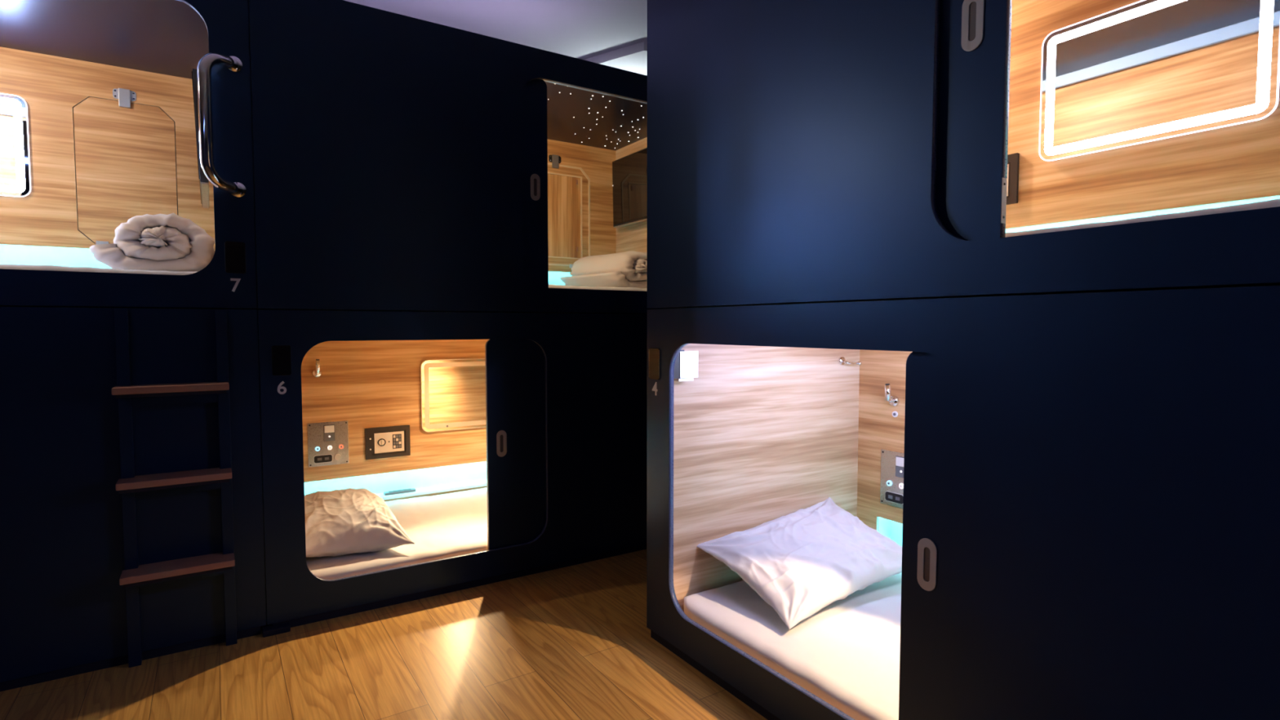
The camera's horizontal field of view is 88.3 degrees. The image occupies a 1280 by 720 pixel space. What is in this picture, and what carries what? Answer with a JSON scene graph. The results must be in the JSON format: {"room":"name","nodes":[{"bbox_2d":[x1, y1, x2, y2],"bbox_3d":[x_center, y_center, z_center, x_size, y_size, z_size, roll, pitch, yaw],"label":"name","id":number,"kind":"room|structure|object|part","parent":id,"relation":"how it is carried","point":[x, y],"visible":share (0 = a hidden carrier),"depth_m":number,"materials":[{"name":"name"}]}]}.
{"room":"dormitory","nodes":[
{"label":"dormitory","id":0,"kind":"room"},
{"bbox_2d":[0,549,767,719],"bbox_3d":[0.025,1.107,1.214,7.900,0.060,6.800,-2,3,-33],"label":"floor","id":1,"kind":"structure","parent":0,"point":[575,642],"depth_m":2.17,"materials":[{"name":"brown wood"}]},
{"bbox_2d":[0,306,266,691],"bbox_3d":[-2.644,0.421,2.307,2.230,1.197,1.196,-2,3,-33],"label":"capsule","id":2,"kind":"object","parent":1,"relation":"on","point":[63,606],"visible":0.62,"depth_m":2.17,"materials":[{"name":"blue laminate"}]},
{"bbox_2d":[0,0,257,309],"bbox_3d":[-2.613,-0.761,2.199,2.230,1.166,1.309,-2,3,-33],"label":"capsule","id":3,"kind":"object","parent":2,"relation":"on","point":[55,55],"depth_m":2.59,"materials":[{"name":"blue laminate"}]},
{"bbox_2d":[0,93,31,197],"bbox_3d":[-2.877,-0.896,2.635,0.649,0.425,0.016,-2,3,-33],"label":"wall mirror","id":4,"kind":"object","parent":3,"relation":"attached to","point":[15,157],"visible":1,"depth_m":2.78,"materials":[{"name":"white mirror"}]},
{"bbox_2d":[0,264,196,275],"bbox_3d":[-2.620,-0.271,2.235,2.043,0.086,1.014,-2,3,-33],"label":"mattress","id":5,"kind":"object","parent":3,"relation":"on","point":[27,267],"visible":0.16,"depth_m":2.16,"materials":[{"name":"white fabric"}]},
{"bbox_2d":[89,213,214,271],"bbox_3d":[-1.981,-0.460,2.706,0.396,0.240,0.558,-2,3,-33],"label":"quilt","id":6,"kind":"object","parent":5,"relation":"on","point":[171,242],"visible":0.96,"depth_m":2.51,"materials":[{"name":"white fabric"}]},
{"bbox_3d":[-2.643,-1.313,2.218,2.066,0.061,1.156,-2,3,-33],"label":"ceiling panel","id":7,"kind":"part","parent":3,"relation":"part of","materials":[{"name":"black"}]},
{"bbox_2d":[73,88,177,244],"bbox_3d":[-2.335,-0.868,3.002,0.362,0.712,0.031,-2,3,-33],"label":"folding table","id":8,"kind":"object","parent":3,"relation":"attached to","point":[126,168],"visible":0.75,"depth_m":2.98,"materials":[{"name":"laminate"}]},
{"bbox_3d":[-2.333,-1.200,2.982,0.084,0.044,0.004,-2,3,-33],"label":"latch plate","id":9,"kind":"part","parent":8,"relation":"part of","materials":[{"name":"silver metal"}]},
{"bbox_2d":[191,68,208,208],"bbox_3d":[-1.862,-0.921,2.843,0.096,0.436,0.640,-2,3,-33],"label":"television","id":10,"kind":"object","parent":3,"relation":"attached to","point":[203,181],"visible":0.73,"depth_m":2.56,"materials":[{"name":"black plastic"}]},
{"bbox_3d":[-1.438,-0.816,2.262,0.044,0.487,0.161,1,3,15],"label":"grab handle","id":11,"kind":"part","parent":3,"relation":"part of","materials":[{"name":"silver metal"}]},
{"bbox_2d":[111,308,237,667],"bbox_3d":[-1.561,0.427,2.223,0.315,1.194,0.121,-2,3,-33],"label":"ladder","id":12,"kind":"object","parent":1,"relation":"on","point":[135,576],"visible":1,"depth_m":2.20,"materials":[{"name":"black metal"}]},
{"bbox_2d":[257,309,646,627],"bbox_3d":[-0.771,0.359,3.517,2.230,1.197,1.202,-2,3,-33],"label":"capsule","id":13,"kind":"object","parent":1,"relation":"on","point":[559,455],"visible":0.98,"depth_m":3.05,"materials":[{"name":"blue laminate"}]},
{"bbox_2d":[311,359,321,377],"bbox_3d":[-1.681,0.044,3.435,0.048,0.100,0.057,-2,3,-33],"label":"reading lamp","id":14,"kind":"object","parent":13,"relation":"attached to","point":[317,372],"visible":1,"depth_m":3.42,"materials":[{"name":"silver metal"}]},
{"bbox_2d":[306,420,349,466],"bbox_3d":[-1.655,0.446,3.501,0.197,0.231,0.013,-2,3,-33],"label":"control panel","id":15,"kind":"object","parent":13,"relation":"attached to","point":[327,442],"visible":1,"depth_m":3.50,"materials":[{"name":"silver metal"}]},
{"bbox_2d":[313,453,332,463],"bbox_3d":[-1.679,0.524,3.491,0.091,0.042,0.002,-2,3,-33],"label":"socket","id":16,"kind":"object","parent":15,"relation":"attached to","point":[317,458],"depth_m":3.49,"materials":[{"name":"grey plastic"}]},
{"bbox_2d":[323,424,334,441],"bbox_3d":[-1.651,0.388,3.501,0.054,0.086,0.006,-2,3,-33],"label":"rocker switch","id":17,"kind":"object","parent":15,"relation":"attached to","point":[328,429],"depth_m":3.50,"materials":[{"name":"white plastic"}]},
{"bbox_3d":[-1.619,0.520,3.527,0.034,0.034,0.008,-2,3,-33],"label":"round knob","id":18,"kind":"part","parent":15,"relation":"part of","materials":[{"name":"beige metal"}]},
{"bbox_2d":[364,424,410,459],"bbox_3d":[-1.401,0.457,3.664,0.236,0.172,0.017,-2,3,-33],"label":"control panel","id":19,"kind":"object","parent":13,"relation":"attached to","point":[388,442],"depth_m":3.66,"materials":[{"name":"black plastic"}]},
{"bbox_3d":[-1.401,0.458,3.672,0.182,0.124,0.003,-2,3,-33],"label":"door","id":20,"kind":"part","parent":19,"relation":"part of","materials":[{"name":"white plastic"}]},
{"bbox_3d":[-1.396,0.458,3.671,0.158,0.111,0.004,-2,3,-33],"label":"plate","id":21,"kind":"part","parent":19,"relation":"part of","materials":[{"name":"beige metal"}]},
{"bbox_2d":[306,487,487,579],"bbox_3d":[-0.750,0.830,3.507,2.043,0.086,1.014,-2,3,-33],"label":"mattress","id":22,"kind":"object","parent":13,"relation":"on","point":[449,525],"visible":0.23,"depth_m":3.05,"materials":[{"name":"white fabric"}]},
{"bbox_2d":[304,487,414,557],"bbox_3d":[-1.363,0.716,2.995,0.500,0.231,0.710,-2,3,-31],"label":"pillow","id":23,"kind":"object","parent":22,"relation":"on","point":[338,522],"visible":0.84,"depth_m":2.81,"materials":[{"name":"white fabric"}]},
{"bbox_2d":[383,488,415,495],"bbox_3d":[-1.371,0.752,3.763,0.170,0.015,0.036,-2,3,-33],"label":"remote control","id":24,"kind":"object","parent":13,"relation":"in","point":[411,490],"visible":1,"depth_m":3.75,"materials":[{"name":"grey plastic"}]},
{"bbox_2d":[420,358,485,431],"bbox_3d":[-0.990,0.199,3.918,0.612,0.415,0.017,-2,3,-33],"label":"wall mirror","id":25,"kind":"object","parent":13,"relation":"attached to","point":[453,391],"visible":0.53,"depth_m":3.84,"materials":[{"name":"brown mirror"}]},
{"bbox_2d":[248,0,671,314],"bbox_3d":[-0.773,-0.826,3.458,2.230,1.166,1.196,-2,3,-33],"label":"capsule","id":26,"kind":"object","parent":13,"relation":"on","point":[400,162],"visible":0.89,"depth_m":2.67,"materials":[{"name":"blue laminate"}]},
{"bbox_3d":[-0.808,-0.770,2.763,0.912,0.967,0.020,-2,3,-33],"label":"sliding door","id":27,"kind":"part","parent":26,"relation":"part of","materials":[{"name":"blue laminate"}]},
{"bbox_2d":[533,178,537,195],"bbox_3d":[-0.472,-0.778,2.969,0.024,0.093,0.001,-2,3,-33],"label":"handle","id":28,"kind":"object","parent":26,"relation":"on","point":[535,180],"depth_m":2.97,"materials":[{"name":"grey metal"}]},
{"bbox_3d":[-0.471,-0.778,2.968,0.047,0.119,0.003,-2,3,-33],"label":"door pull","id":29,"kind":"part","parent":26,"relation":"part of","materials":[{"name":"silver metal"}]},
{"bbox_2d":[547,154,590,267],"bbox_3d":[-0.536,-0.939,4.165,0.500,0.700,0.028,-2,3,-33],"label":"folding table","id":30,"kind":"object","parent":26,"relation":"attached to","point":[568,186],"visible":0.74,"depth_m":4.22,"materials":[{"name":"beige wood"}]},
{"bbox_3d":[-0.535,-1.264,4.147,0.084,0.044,0.004,-2,3,-33],"label":"latch plate","id":31,"kind":"part","parent":30,"relation":"part of","materials":[{"name":"black plastic"}]},
{"bbox_3d":[-0.544,-0.914,4.176,0.375,0.516,0.004,-2,3,-33],"label":"inset panel","id":32,"kind":"part","parent":30,"relation":"part of","materials":[{"name":"laminate"}]},
{"bbox_3d":[-0.541,-0.914,4.171,0.389,0.530,0.016,-2,3,-33],"label":"trim","id":33,"kind":"part","parent":30,"relation":"part of","materials":[{"name":"beige wood"}]},
{"bbox_3d":[-0.477,-1.296,2.977,2.062,0.048,0.016,-2,3,-33],"label":"door rail","id":34,"kind":"part","parent":26,"relation":"part of","materials":[{"name":"blue"}]},
{"bbox_3d":[-0.773,-1.375,3.430,2.066,0.061,1.156,-2,3,-33],"label":"ceiling panel","id":35,"kind":"part","parent":26,"relation":"part of","materials":[{"name":"black"}]},
{"bbox_2d":[548,284,647,291],"bbox_3d":[-0.750,-0.333,3.447,2.043,0.086,1.014,-2,3,-33],"label":"mattress","id":36,"kind":"object","parent":26,"relation":"on","point":[550,286],"visible":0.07,"depth_m":3.21,"materials":[{"name":"white fabric"}]},
{"bbox_2d":[560,250,647,288],"bbox_3d":[-0.174,-0.516,3.927,0.386,0.230,0.616,-3,4,-41],"label":"quilt","id":37,"kind":"object","parent":36,"relation":"on","point":[628,268],"visible":0.84,"depth_m":3.74,"materials":[{"name":"white fabric"}]},
{"bbox_2d":[612,147,647,227],"bbox_3d":[0.030,-1.063,4.033,0.079,0.424,0.665,-2,3,-33],"label":"television","id":38,"kind":"object","parent":26,"relation":"attached to","point":[629,172],"visible":0.61,"depth_m":4.11,"materials":[{"name":"black plastic"}]},
{"bbox_3d":[-0.616,0.372,2.933,0.047,0.119,0.003,-2,3,-33],"label":"door pull","id":39,"kind":"part","parent":13,"relation":"part of","materials":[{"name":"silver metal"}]},
{"bbox_2d":[500,435,503,452],"bbox_3d":[-0.616,0.372,2.934,0.024,0.093,0.001,-2,3,-33],"label":"handle","id":40,"kind":"object","parent":13,"relation":"on","point":[501,436],"depth_m":2.93,"materials":[{"name":"grey metal"}]},
{"bbox_3d":[-0.291,0.375,3.158,0.915,0.967,0.020,-2,3,-33],"label":"sliding door","id":41,"kind":"part","parent":13,"relation":"part of","materials":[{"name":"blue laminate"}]},
{"bbox_2d":[646,285,1279,719],"bbox_3d":[1.130,0.448,1.787,1.202,1.197,2.230,-2,3,-33],"label":"capsule","id":42,"kind":"object","parent":1,"relation":"on","point":[1087,525],"depth_m":1.30,"materials":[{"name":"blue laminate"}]},
{"bbox_2d":[684,572,902,719],"bbox_3d":[1.096,0.918,1.789,1.014,0.086,2.043,-2,3,-33],"label":"mattress","id":43,"kind":"object","parent":42,"relation":"on","point":[846,654],"visible":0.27,"depth_m":2.05,"materials":[{"name":"white fabric"}]},
{"bbox_2d":[696,497,902,629],"bbox_3d":[0.638,0.713,2.437,0.735,0.236,0.478,-2,3,-32],"label":"pillow","id":44,"kind":"object","parent":43,"relation":"on","point":[800,562],"visible":0.99,"depth_m":2.33,"materials":[{"name":"white fabric"}]},
{"bbox_2d":[838,356,862,365],"bbox_3d":[0.900,0.005,2.819,0.103,0.038,0.042,-1,3,-26],"label":"coat hook","id":45,"kind":"object","parent":42,"relation":"attached to","point":[842,361],"visible":1,"depth_m":2.81,"materials":[{"name":"silver metal"}]},
{"bbox_3d":[0.863,0.003,2.817,0.034,0.034,0.010,-2,3,-33],"label":"wall plate","id":46,"kind":"part","parent":45,"relation":"part of","materials":[{"name":"silver metal"}]},
{"bbox_3d":[0.908,0.011,2.812,0.093,0.026,0.032,-1,3,-15],"label":"hook arm","id":47,"kind":"part","parent":45,"relation":"part of","materials":[{"name":"silver metal"}]},
{"bbox_2d":[880,448,904,508],"bbox_3d":[1.077,0.499,2.725,0.013,0.231,0.197,-2,3,-33],"label":"control panel","id":48,"kind":"object","parent":42,"relation":"attached to","point":[891,491],"visible":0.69,"depth_m":2.76,"materials":[{"name":"silver metal"}]},
{"bbox_2d":[884,490,902,504],"bbox_3d":[1.063,0.575,2.753,0.002,0.042,0.091,-2,3,-33],"label":"socket","id":49,"kind":"object","parent":48,"relation":"attached to","point":[891,497],"depth_m":2.75,"materials":[{"name":"grey plastic"}]},
{"bbox_2d":[895,455,903,478],"bbox_3d":[1.080,0.442,2.718,0.006,0.086,0.054,-2,3,-33],"label":"rocker switch","id":50,"kind":"object","parent":48,"relation":"attached to","point":[899,459],"depth_m":2.72,"materials":[{"name":"white plastic"}]},
{"bbox_2d":[884,383,899,406],"bbox_3d":[1.035,0.146,2.728,0.057,0.100,0.048,-2,3,-33],"label":"reading lamp","id":51,"kind":"object","parent":42,"relation":"attached to","point":[893,400],"visible":1,"depth_m":2.72,"materials":[{"name":"silver metal"}]},
{"bbox_3d":[1.060,0.226,2.741,0.008,0.025,0.025,-2,3,-33],"label":"wall button","id":52,"kind":"part","parent":42,"relation":"part of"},
{"bbox_2d":[924,546,929,582],"bbox_3d":[0.645,0.459,1.481,0.001,0.093,0.024,-2,3,-33],"label":"handle","id":53,"kind":"object","parent":42,"relation":"on","point":[926,549],"depth_m":1.48,"materials":[{"name":"grey metal"}]},
{"bbox_3d":[0.645,0.459,1.480,0.003,0.119,0.047,-2,3,-33],"label":"door pull","id":54,"kind":"part","parent":42,"relation":"part of","materials":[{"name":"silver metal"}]},
{"bbox_3d":[0.869,0.477,1.157,0.020,0.967,0.917,-2,3,-33],"label":"sliding door","id":55,"kind":"part","parent":42,"relation":"part of","materials":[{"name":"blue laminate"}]},
{"bbox_2d":[646,0,1279,308],"bbox_3d":[1.133,-0.737,1.728,1.196,1.166,2.230,-2,3,-33],"label":"capsule","id":56,"kind":"object","parent":42,"relation":"on","point":[799,151],"visible":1,"depth_m":1.70,"materials":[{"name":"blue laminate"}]},
{"bbox_2d":[968,1,976,40],"bbox_3d":[0.686,-0.698,1.359,0.001,0.093,0.024,-2,3,-33],"label":"handle","id":57,"kind":"object","parent":56,"relation":"on","point":[972,5],"depth_m":1.36,"materials":[{"name":"grey metal"}]},
{"bbox_3d":[0.686,-0.698,1.358,0.003,0.119,0.047,-2,3,-33],"label":"door pull","id":58,"kind":"part","parent":56,"relation":"part of","materials":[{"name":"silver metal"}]},
{"bbox_3d":[0.487,-0.715,1.685,0.020,0.967,0.901,-2,3,-33],"label":"sliding door","id":59,"kind":"part","parent":56,"relation":"part of","materials":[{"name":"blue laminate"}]},
{"bbox_3d":[0.732,-0.321,1.327,0.017,0.090,0.001,-2,3,-33],"label":"latch plate","id":60,"kind":"part","parent":56,"relation":"part of","materials":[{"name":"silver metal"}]},
{"bbox_2d":[1006,152,1019,204],"bbox_3d":[1.251,-0.640,2.395,0.017,0.172,0.236,-2,3,-33],"label":"control panel","id":61,"kind":"object","parent":56,"relation":"attached to","point":[1013,160],"depth_m":2.31,"materials":[{"name":"black plastic"}]},
{"bbox_3d":[1.257,-0.638,2.390,0.004,0.111,0.158,-2,3,-33],"label":"plate","id":62,"kind":"part","parent":61,"relation":"part of","materials":[{"name":"beige metal"}]},
{"bbox_3d":[1.258,-0.638,2.396,0.003,0.124,0.182,-2,3,-33],"label":"door","id":63,"kind":"part","parent":61,"relation":"part of","materials":[{"name":"black plastic"}]},
{"bbox_2d":[1005,198,1279,237],"bbox_3d":[1.096,-0.245,1.730,1.014,0.086,2.043,-2,3,-33],"label":"mattress","id":64,"kind":"object","parent":56,"relation":"on","point":[1274,202],"visible":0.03,"depth_m":1.13,"materials":[{"name":"white fabric"}]},
{"bbox_2d":[1038,0,1279,161],"bbox_3d":[1.517,-0.865,1.973,0.016,0.424,0.597,-2,3,-33],"label":"wall mirror","id":65,"kind":"object","parent":56,"relation":"attached to","point":[1143,71],"visible":1,"depth_m":1.95,"materials":[{"name":"white mirror"}]},
{"bbox_2d":[343,0,647,59],"bbox_3d":[0.025,-1.719,1.069,7.900,0.100,6.800,-2,3,-33],"label":"ceiling","id":66,"kind":"structure","parent":0,"point":[582,29],"depth_m":3.47,"materials":[{"name":"grey paint"}]},
{"bbox_2d":[583,41,647,75],"bbox_3d":[0.354,-1.808,4.262,1.470,0.050,1.600,-2,3,-33],"label":"trim","id":67,"kind":"structure","parent":66,"relation":"attached to","point":[633,58],"depth_m":3.88,"materials":[{"name":"grey paint"}]}
]}

